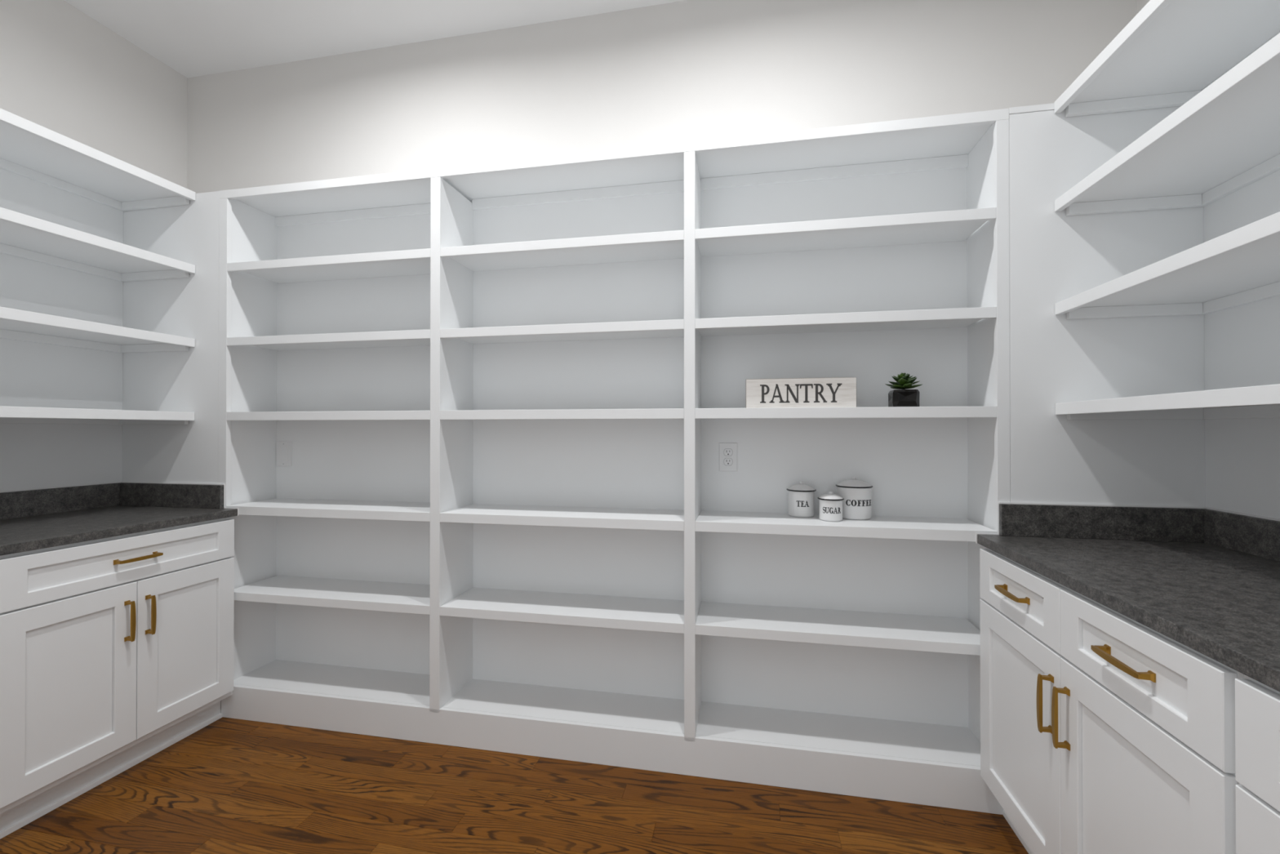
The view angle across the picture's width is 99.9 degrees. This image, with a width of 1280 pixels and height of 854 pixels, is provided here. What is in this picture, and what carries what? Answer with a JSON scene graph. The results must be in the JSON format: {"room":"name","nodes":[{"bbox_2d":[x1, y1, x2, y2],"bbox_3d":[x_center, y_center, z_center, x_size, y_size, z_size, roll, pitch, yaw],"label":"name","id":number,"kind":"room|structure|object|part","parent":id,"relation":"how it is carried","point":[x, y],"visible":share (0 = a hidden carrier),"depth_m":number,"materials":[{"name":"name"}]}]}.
{"room":"food storage area","nodes":[
{"label":"food storage area","id":0,"kind":"room"},
{"bbox_2d":[0,0,187,491],"bbox_3d":[-2.620,-0.241,1.521,0.100,3.114,2.537,0,0,11],"label":"wall","id":1,"kind":"structure","parent":0,"point":[64,72],"depth_m":2.36,"materials":[{"name":"paint"}]},
{"bbox_2d":[0,482,119,519],"bbox_3d":[-2.524,0.301,1.693,0.020,0.103,1.538,0,0,11],"label":"backsplash","id":2,"kind":"structure","parent":1,"relation":"attached to","point":[20,504],"depth_m":2.22,"materials":[{"name":"stone"}]},
{"bbox_2d":[0,168,123,491],"bbox_3d":[-2.588,-0.394,1.420,0.002,1.276,2.149,0,0,11],"label":"wall panel","id":3,"kind":"object","parent":1,"relation":"attached to","point":[33,374],"depth_m":2.25,"materials":[{"name":"white paint"}]},
{"bbox_2d":[0,405,194,424],"bbox_3d":[-2.388,-0.044,1.378,0.407,0.053,2.147,0,0,11],"label":"wall shelf","id":4,"kind":"object","parent":1,"relation":"attached to","point":[8,415],"visible":1,"depth_m":2.12,"materials":[{"name":"white paint"}]},
{"bbox_2d":[0,108,195,211],"bbox_3d":[-2.388,-1.024,1.383,0.407,0.053,2.147,0,0,11],"label":"wall shelf","id":5,"kind":"object","parent":1,"relation":"attached to","point":[29,149],"visible":1,"depth_m":2.15,"materials":[{"name":"white paint"}]},
{"bbox_2d":[0,207,195,281],"bbox_3d":[-2.388,-0.699,1.381,0.407,0.053,2.147,0,0,11],"label":"wall shelf","id":6,"kind":"object","parent":1,"relation":"attached to","point":[23,236],"visible":1,"depth_m":2.15,"materials":[{"name":"white paint"}]},
{"bbox_2d":[0,306,195,353],"bbox_3d":[-2.388,-0.371,1.379,0.407,0.053,2.147,0,0,11],"label":"wall shelf","id":7,"kind":"object","parent":1,"relation":"attached to","point":[15,324],"visible":1,"depth_m":2.16,"materials":[{"name":"white paint"}]},
{"bbox_2d":[119,482,223,508],"bbox_3d":[-2.103,0.305,2.404,0.568,0.103,0.020,0,0,11],"label":"backsplash","id":8,"kind":"structure","parent":1,"relation":"attached to","point":[131,494],"depth_m":2.39,"materials":[{"name":"stone"}]},
{"bbox_2d":[63,0,686,78],"bbox_3d":[-0.502,-1.840,1.159,4.400,0.080,2.637,0,0,11],"label":"ceiling","id":9,"kind":"structure","parent":0,"point":[193,37],"depth_m":2.39,"materials":[{"name":"paint"}]},
{"bbox_2d":[0,716,1028,853],"bbox_3d":[-0.551,1.293,0.895,4.400,0.060,3.142,0,0,11],"label":"floor","id":10,"kind":"structure","parent":0,"point":[230,785],"depth_m":1.78,"materials":[{"name":"brown wood"}]},
{"bbox_2d":[0,516,234,839],"bbox_3d":[-2.128,0.827,2.021,0.668,0.884,0.778,0,0,11],"label":"base cabinet","id":11,"kind":"object","parent":10,"relation":"on","point":[115,651],"visible":0.99,"depth_m":1.87,"materials":[{"name":"white paint"}]},
{"bbox_3d":[-1.878,0.850,1.776,0.019,0.575,0.377,0,0,11],"label":"door","id":12,"kind":"part","parent":11,"relation":"part of","materials":[{"name":"white paint"}]},
{"bbox_3d":[-1.879,0.853,1.777,0.004,0.439,0.233,0,0,11],"label":"panel","id":13,"kind":"part","parent":11,"relation":"part of","materials":[{"name":"white paint"}]},
{"bbox_3d":[-1.841,0.478,1.964,0.019,0.159,0.756,0,0,11],"label":"drawer","id":14,"kind":"part","parent":11,"relation":"part of","materials":[{"name":"white paint"}]},
{"bbox_2d":[0,481,238,555],"bbox_3d":[-2.216,0.314,1.643,0.643,0.137,1.559,0,0,11],"label":"countertop","id":15,"kind":"structure","parent":11,"relation":"on","point":[37,518],"depth_m":2.18,"materials":[{"name":"stone"}]},
{"bbox_3d":[-1.842,0.478,1.964,0.004,0.070,0.605,0,0,11],"label":"panel","id":16,"kind":"part","parent":11,"relation":"part of","materials":[{"name":"white paint"}]},
{"bbox_3d":[-1.823,0.694,1.925,0.032,0.143,0.017,0,0,11],"label":"handle","id":17,"kind":"part","parent":11,"relation":"part of","materials":[{"name":"gold metal"}]},
{"bbox_3d":[-1.825,0.478,1.961,0.032,0.017,0.143,0,0,11],"label":"handle","id":18,"kind":"part","parent":11,"relation":"part of","materials":[{"name":"gold metal"}]},
{"bbox_3d":[-1.810,0.695,1.992,0.032,0.143,0.017,0,0,11],"label":"handle","id":19,"kind":"part","parent":11,"relation":"part of","materials":[{"name":"gold metal"}]},
{"bbox_3d":[-1.804,0.852,2.148,0.019,0.575,0.377,0,0,11],"label":"door","id":20,"kind":"part","parent":11,"relation":"part of","materials":[{"name":"white paint"}]},
{"bbox_3d":[-1.805,0.854,2.149,0.004,0.439,0.233,0,0,11],"label":"panel","id":21,"kind":"part","parent":11,"relation":"part of","materials":[{"name":"white paint"}]},
{"bbox_2d":[122,102,1204,814],"bbox_3d":[-0.293,0.113,2.203,4.199,2.314,0.287,0,0,11],"label":"bookcase","id":22,"kind":"object","parent":10,"relation":"on","point":[504,517],"visible":0.87,"depth_m":2.17,"materials":[{"name":"white paint"}]},
{"bbox_3d":[-2.116,0.115,2.429,0.533,2.312,0.018,0,0,11],"label":"filler panel","id":23,"kind":"part","parent":22,"relation":"part of","materials":[{"name":"white paint"}]},
{"bbox_3d":[-1.807,0.125,2.504,0.020,2.293,0.248,0,0,11],"label":"panel","id":24,"kind":"part","parent":22,"relation":"part of","materials":[{"name":"white paint"}]},
{"bbox_2d":[275,441,292,466],"bbox_3d":[-1.729,0.131,2.612,0.086,0.122,0.006,0,0,11],"label":"wall plate","id":25,"kind":"object","parent":22,"relation":"attached to","point":[283,449],"visible":1,"depth_m":2.61,"materials":[{"name":"white plastic"}]},
{"bbox_3d":[-1.304,0.364,2.393,0.987,0.037,0.268,0,0,11],"label":"shelf","id":26,"kind":"part","parent":22,"relation":"part of","materials":[{"name":"white paint"}]},
{"bbox_3d":[-1.304,-0.047,2.396,0.987,0.037,0.268,0,0,11],"label":"shelf","id":27,"kind":"part","parent":22,"relation":"part of","materials":[{"name":"white paint"}]},
{"bbox_3d":[-1.304,-0.375,2.397,0.987,0.036,0.268,0,0,11],"label":"shelf","id":28,"kind":"part","parent":22,"relation":"part of","materials":[{"name":"white paint"}]},
{"bbox_3d":[-1.304,-0.702,2.399,0.987,0.036,0.268,0,0,11],"label":"shelf","id":29,"kind":"part","parent":22,"relation":"part of","materials":[{"name":"white paint"}]},
{"bbox_3d":[-1.308,1.140,2.400,0.998,0.019,0.248,0,0,11],"label":"shelf","id":30,"kind":"part","parent":22,"relation":"part of","materials":[{"name":"white paint"}]},
{"bbox_3d":[-1.304,0.739,2.392,0.987,0.036,0.268,0,0,11],"label":"shelf","id":31,"kind":"part","parent":22,"relation":"part of","materials":[{"name":"white paint"}]},
{"bbox_3d":[-0.295,0.738,2.191,0.983,0.036,0.268,0,0,11],"label":"shelf","id":32,"kind":"part","parent":22,"relation":"part of","materials":[{"name":"white paint"}]},
{"bbox_3d":[-0.295,0.363,2.193,0.983,0.037,0.268,0,0,11],"label":"shelf","id":33,"kind":"part","parent":22,"relation":"part of","materials":[{"name":"white paint"}]},
{"bbox_3d":[-0.295,-0.048,2.195,0.983,0.037,0.268,0,0,11],"label":"shelf","id":34,"kind":"part","parent":22,"relation":"part of","materials":[{"name":"white paint"}]},
{"bbox_3d":[-0.295,-0.376,2.197,0.983,0.036,0.268,0,0,11],"label":"shelf","id":35,"kind":"part","parent":22,"relation":"part of","materials":[{"name":"white paint"}]},
{"bbox_3d":[-0.295,-0.703,2.199,0.983,0.036,0.268,0,0,11],"label":"shelf","id":36,"kind":"part","parent":22,"relation":"part of","materials":[{"name":"white paint"}]},
{"bbox_3d":[-0.293,1.139,2.199,0.983,0.019,0.248,0,0,11],"label":"shelf","id":37,"kind":"part","parent":22,"relation":"part of","materials":[{"name":"white paint"}]},
{"bbox_3d":[-0.321,-1.026,2.078,3.126,0.036,0.020,0,0,11],"label":"rail","id":38,"kind":"part","parent":22,"relation":"part of","materials":[{"name":"white paint"}]},
{"bbox_3d":[-0.267,0.114,2.335,4.198,2.312,0.018,0,0,11],"label":"panel","id":39,"kind":"part","parent":22,"relation":"part of","materials":[{"name":"white paint"}]},
{"bbox_2d":[719,442,737,471],"bbox_3d":[0.360,0.123,2.197,0.074,0.117,0.008,0,0,11],"label":"wall outlet","id":40,"kind":"object","parent":22,"relation":"attached to","point":[727,451],"visible":1,"depth_m":2.19,"materials":[{"name":"white plastic"}]},
{"bbox_2d":[723,457,733,465],"bbox_3d":[0.360,0.142,2.196,0.037,0.031,0.002,0,0,11],"label":"receptacle","id":41,"kind":"object","parent":40,"relation":"attached to","point":[726,461],"depth_m":2.19,"materials":[{"name":"plastic"}]},
{"bbox_2d":[723,448,733,456],"bbox_3d":[0.360,0.103,2.196,0.037,0.031,0.002,0,0,11],"label":"receptacle","id":42,"kind":"object","parent":40,"relation":"attached to","point":[726,451],"depth_m":2.19,"materials":[{"name":"plastic"}]},
{"bbox_2d":[746,377,856,408],"bbox_3d":[0.574,-0.121,1.931,0.380,0.106,0.022,0,0,11],"label":"sign","id":43,"kind":"object","parent":22,"relation":"on","point":[833,392],"visible":1,"depth_m":1.92,"materials":[{"name":"white wood"}]},
{"bbox_2d":[786,481,816,517],"bbox_3d":[0.625,0.277,2.084,0.112,0.133,0.112,0,0,11],"label":"tea canister","id":44,"kind":"object","parent":22,"relation":"on","point":[801,497],"visible":1,"depth_m":2.04,"materials":[{"name":"white ceramic"}]},
{"bbox_3d":[0.625,0.232,2.085,0.107,0.023,0.107,0,0,11],"label":"lid","id":45,"kind":"part","parent":44,"relation":"part of","materials":[{"name":"white ceramic"}]},
{"bbox_2d":[817,491,844,521],"bbox_3d":[0.705,0.291,1.987,0.093,0.104,0.093,0,0,11],"label":"sugar canister","id":46,"kind":"object","parent":22,"relation":"on","point":[830,505],"visible":1,"depth_m":1.95,"materials":[{"name":"white ceramic"}]},
{"bbox_3d":[0.705,0.256,1.987,0.088,0.018,0.088,0,0,11],"label":"lid","id":47,"kind":"part","parent":46,"relation":"part of","materials":[{"name":"white ceramic"}]},
{"bbox_3d":[0.713,0.736,1.991,0.991,0.036,0.268,0,0,11],"label":"shelf","id":48,"kind":"part","parent":22,"relation":"part of","materials":[{"name":"white paint"}]},
{"bbox_3d":[0.720,1.138,1.998,1.001,0.019,0.248,0,0,11],"label":"shelf","id":49,"kind":"part","parent":22,"relation":"part of","materials":[{"name":"white paint"}]},
{"bbox_3d":[0.713,-0.704,1.999,0.991,0.036,0.268,0,0,11],"label":"shelf","id":50,"kind":"part","parent":22,"relation":"part of","materials":[{"name":"white paint"}]},
{"bbox_3d":[0.713,-0.377,1.997,0.991,0.036,0.268,0,0,11],"label":"shelf","id":51,"kind":"part","parent":22,"relation":"part of","materials":[{"name":"white paint"}]},
{"bbox_3d":[0.713,-0.049,1.995,0.991,0.037,0.268,0,0,11],"label":"shelf","id":52,"kind":"part","parent":22,"relation":"part of","materials":[{"name":"white paint"}]},
{"bbox_3d":[0.713,0.362,1.993,0.991,0.037,0.268,0,0,11],"label":"shelf","id":53,"kind":"part","parent":22,"relation":"part of","materials":[{"name":"white paint"}]},
{"bbox_2d":[835,476,872,519],"bbox_3d":[0.812,0.266,2.042,0.132,0.154,0.132,0,0,11],"label":"coffee canister","id":54,"kind":"object","parent":22,"relation":"on","point":[856,494],"visible":0.98,"depth_m":1.99,"materials":[{"name":"white ceramic"}]},
{"bbox_3d":[0.812,0.211,2.042,0.127,0.025,0.127,0,0,11],"label":"lid","id":55,"kind":"part","parent":54,"relation":"part of","materials":[{"name":"white ceramic"}]},
{"bbox_2d":[884,372,921,406],"bbox_3d":[0.925,-0.131,1.895,0.116,0.124,0.120,0,0,11],"label":"potted succulent","id":56,"kind":"object","parent":22,"relation":"on","point":[900,396],"visible":1,"depth_m":1.86,"materials":[{"name":"green plant"}]},
{"bbox_2d":[888,389,919,406],"bbox_3d":[0.930,-0.099,1.897,0.087,0.061,0.087,0,0,11],"label":"pot","id":57,"kind":"object","parent":56,"relation":"attached to","point":[896,397],"depth_m":1.86,"materials":[{"name":"black ceramic"}]},
{"bbox_3d":[1.220,0.122,1.904,0.018,2.293,0.248,0,0,11],"label":"panel","id":58,"kind":"part","parent":22,"relation":"part of","materials":[{"name":"white paint"}]},
{"bbox_3d":[1.477,0.121,1.716,0.538,2.293,0.018,0,0,11],"label":"filler panel","id":59,"kind":"part","parent":22,"relation":"part of","materials":[{"name":"white paint"}]},
{"bbox_2d":[979,546,1243,853],"bbox_3d":[1.319,0.823,1.252,0.668,0.884,0.942,0,0,11],"label":"base cabinet","id":60,"kind":"object","parent":10,"relation":"on","point":[1102,731],"visible":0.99,"depth_m":1.18,"materials":[{"name":"white paint"}]},
{"bbox_3d":[1.059,0.476,1.537,0.032,0.017,0.143,0,0,11],"label":"handle","id":61,"kind":"part","parent":60,"relation":"part of","materials":[{"name":"gold metal"}]},
{"bbox_3d":[1.077,0.476,1.533,0.004,0.070,0.306,0,0,11],"label":"panel","id":62,"kind":"part","parent":60,"relation":"part of","materials":[{"name":"white paint"}]},
{"bbox_3d":[1.077,0.851,1.531,0.004,0.439,0.313,0,0,11],"label":"panel","id":63,"kind":"part","parent":60,"relation":"part of","materials":[{"name":"white paint"}]},
{"bbox_3d":[1.076,0.849,1.532,0.019,0.575,0.457,0,0,11],"label":"door","id":64,"kind":"part","parent":60,"relation":"part of","materials":[{"name":"white paint"}]},
{"bbox_3d":[1.076,0.476,1.534,0.019,0.159,0.457,0,0,11],"label":"drawer","id":65,"kind":"part","parent":60,"relation":"part of","materials":[{"name":"white paint"}]},
{"bbox_3d":[1.012,0.691,1.345,0.032,0.143,0.017,0,0,11],"label":"handle","id":66,"kind":"part","parent":60,"relation":"part of","materials":[{"name":"gold metal"}]},
{"bbox_3d":[0.999,0.691,1.279,0.032,0.143,0.017,0,0,11],"label":"handle","id":67,"kind":"part","parent":60,"relation":"part of","materials":[{"name":"gold metal"}]},
{"bbox_3d":[0.970,0.473,1.086,0.032,0.017,0.143,0,0,11],"label":"handle","id":68,"kind":"part","parent":60,"relation":"part of","materials":[{"name":"gold metal"}]},
{"bbox_2d":[975,502,1279,691],"bbox_3d":[1.242,0.310,0.796,0.642,0.137,1.874,0,0,11],"label":"countertop","id":69,"kind":"structure","parent":60,"relation":"on","point":[1206,580],"depth_m":1.38,"materials":[{"name":"stone"}]},
{"bbox_3d":[0.987,0.473,1.082,0.004,0.070,0.306,0,0,11],"label":"panel","id":70,"kind":"part","parent":60,"relation":"part of","materials":[{"name":"white paint"}]},
{"bbox_3d":[0.987,0.849,1.081,0.004,0.439,0.313,0,0,11],"label":"panel","id":71,"kind":"part","parent":60,"relation":"part of","materials":[{"name":"white paint"}]},
{"bbox_3d":[0.986,0.473,1.083,0.019,0.159,0.457,0,0,11],"label":"drawer","id":72,"kind":"part","parent":60,"relation":"part of","materials":[{"name":"white paint"}]},
{"bbox_3d":[0.986,0.846,1.081,0.019,0.575,0.457,0,0,11],"label":"door","id":73,"kind":"part","parent":60,"relation":"part of","materials":[{"name":"white paint"}]},
{"bbox_2d":[1235,674,1279,853],"bbox_3d":[1.136,0.818,0.334,0.668,0.884,0.929,0,0,11],"label":"base cabinet","id":74,"kind":"object","parent":10,"relation":"on","point":[1257,704],"visible":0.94,"depth_m":0.80,"materials":[{"name":"white paint"}]},
{"bbox_3d":[0.894,0.844,0.614,0.019,0.575,0.454,0,0,11],"label":"door","id":75,"kind":"part","parent":74,"relation":"part of","materials":[{"name":"white paint"}]},
{"bbox_2d":[186,0,1137,193],"bbox_3d":[-0.255,-0.236,2.395,4.400,3.114,0.100,0,0,11],"label":"wall","id":76,"kind":"structure","parent":0,"point":[688,70],"depth_m":2.30,"materials":[{"name":"paint"}]},
{"bbox_2d":[1137,0,1276,519],"bbox_3d":[1.597,-0.245,0.683,0.100,3.114,2.537,0,0,11],"label":"wall","id":77,"kind":"structure","parent":0,"point":[1140,3],"depth_m":1.93,"materials":[{"name":"paint"}]},
{"bbox_2d":[999,503,1208,542],"bbox_3d":[1.455,0.301,1.698,0.574,0.103,0.020,0,0,11],"label":"backsplash","id":78,"kind":"structure","parent":77,"relation":"attached to","point":[1053,521],"depth_m":1.69,"materials":[{"name":"stone"}]},
{"bbox_2d":[1053,0,1279,117],"bbox_3d":[1.328,-1.028,0.645,0.407,0.053,2.147,0,0,11],"label":"wall shelf","id":79,"kind":"object","parent":77,"relation":"attached to","point":[1171,51],"visible":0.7,"depth_m":1.49,"materials":[{"name":"white paint"}]},
{"bbox_2d":[1054,32,1279,216],"bbox_3d":[1.328,-0.710,0.643,0.407,0.053,2.147,0,0,11],"label":"wall shelf","id":80,"kind":"object","parent":77,"relation":"attached to","point":[1225,139],"visible":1,"depth_m":1.40,"materials":[{"name":"white paint"}]},
{"bbox_2d":[1054,211,1279,319],"bbox_3d":[1.328,-0.377,0.642,0.407,0.053,2.147,0,0,11],"label":"wall shelf","id":81,"kind":"object","parent":77,"relation":"attached to","point":[1241,266],"visible":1,"depth_m":1.42,"materials":[{"name":"white paint"}]},
{"bbox_2d":[1055,383,1279,419],"bbox_3d":[1.328,-0.056,0.640,0.407,0.053,2.147,0,0,11],"label":"wall shelf","id":82,"kind":"object","parent":77,"relation":"attached to","point":[1261,401],"visible":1,"depth_m":1.42,"materials":[{"name":"white paint"}]},
{"bbox_2d":[1203,169,1279,519],"bbox_3d":[1.529,-0.398,0.603,0.002,1.276,2.149,0,0,11],"label":"wall panel","id":83,"kind":"object","parent":77,"relation":"attached to","point":[1242,343],"depth_m":1.52,"materials":[{"name":"white paint"}]},
{"bbox_2d":[1204,509,1279,561],"bbox_3d":[1.544,0.297,0.725,0.020,0.103,1.854,0,0,11],"label":"backsplash","id":84,"kind":"structure","parent":77,"relation":"attached to","point":[1257,536],"depth_m":1.51,"materials":[{"name":"stone"}]}
]}

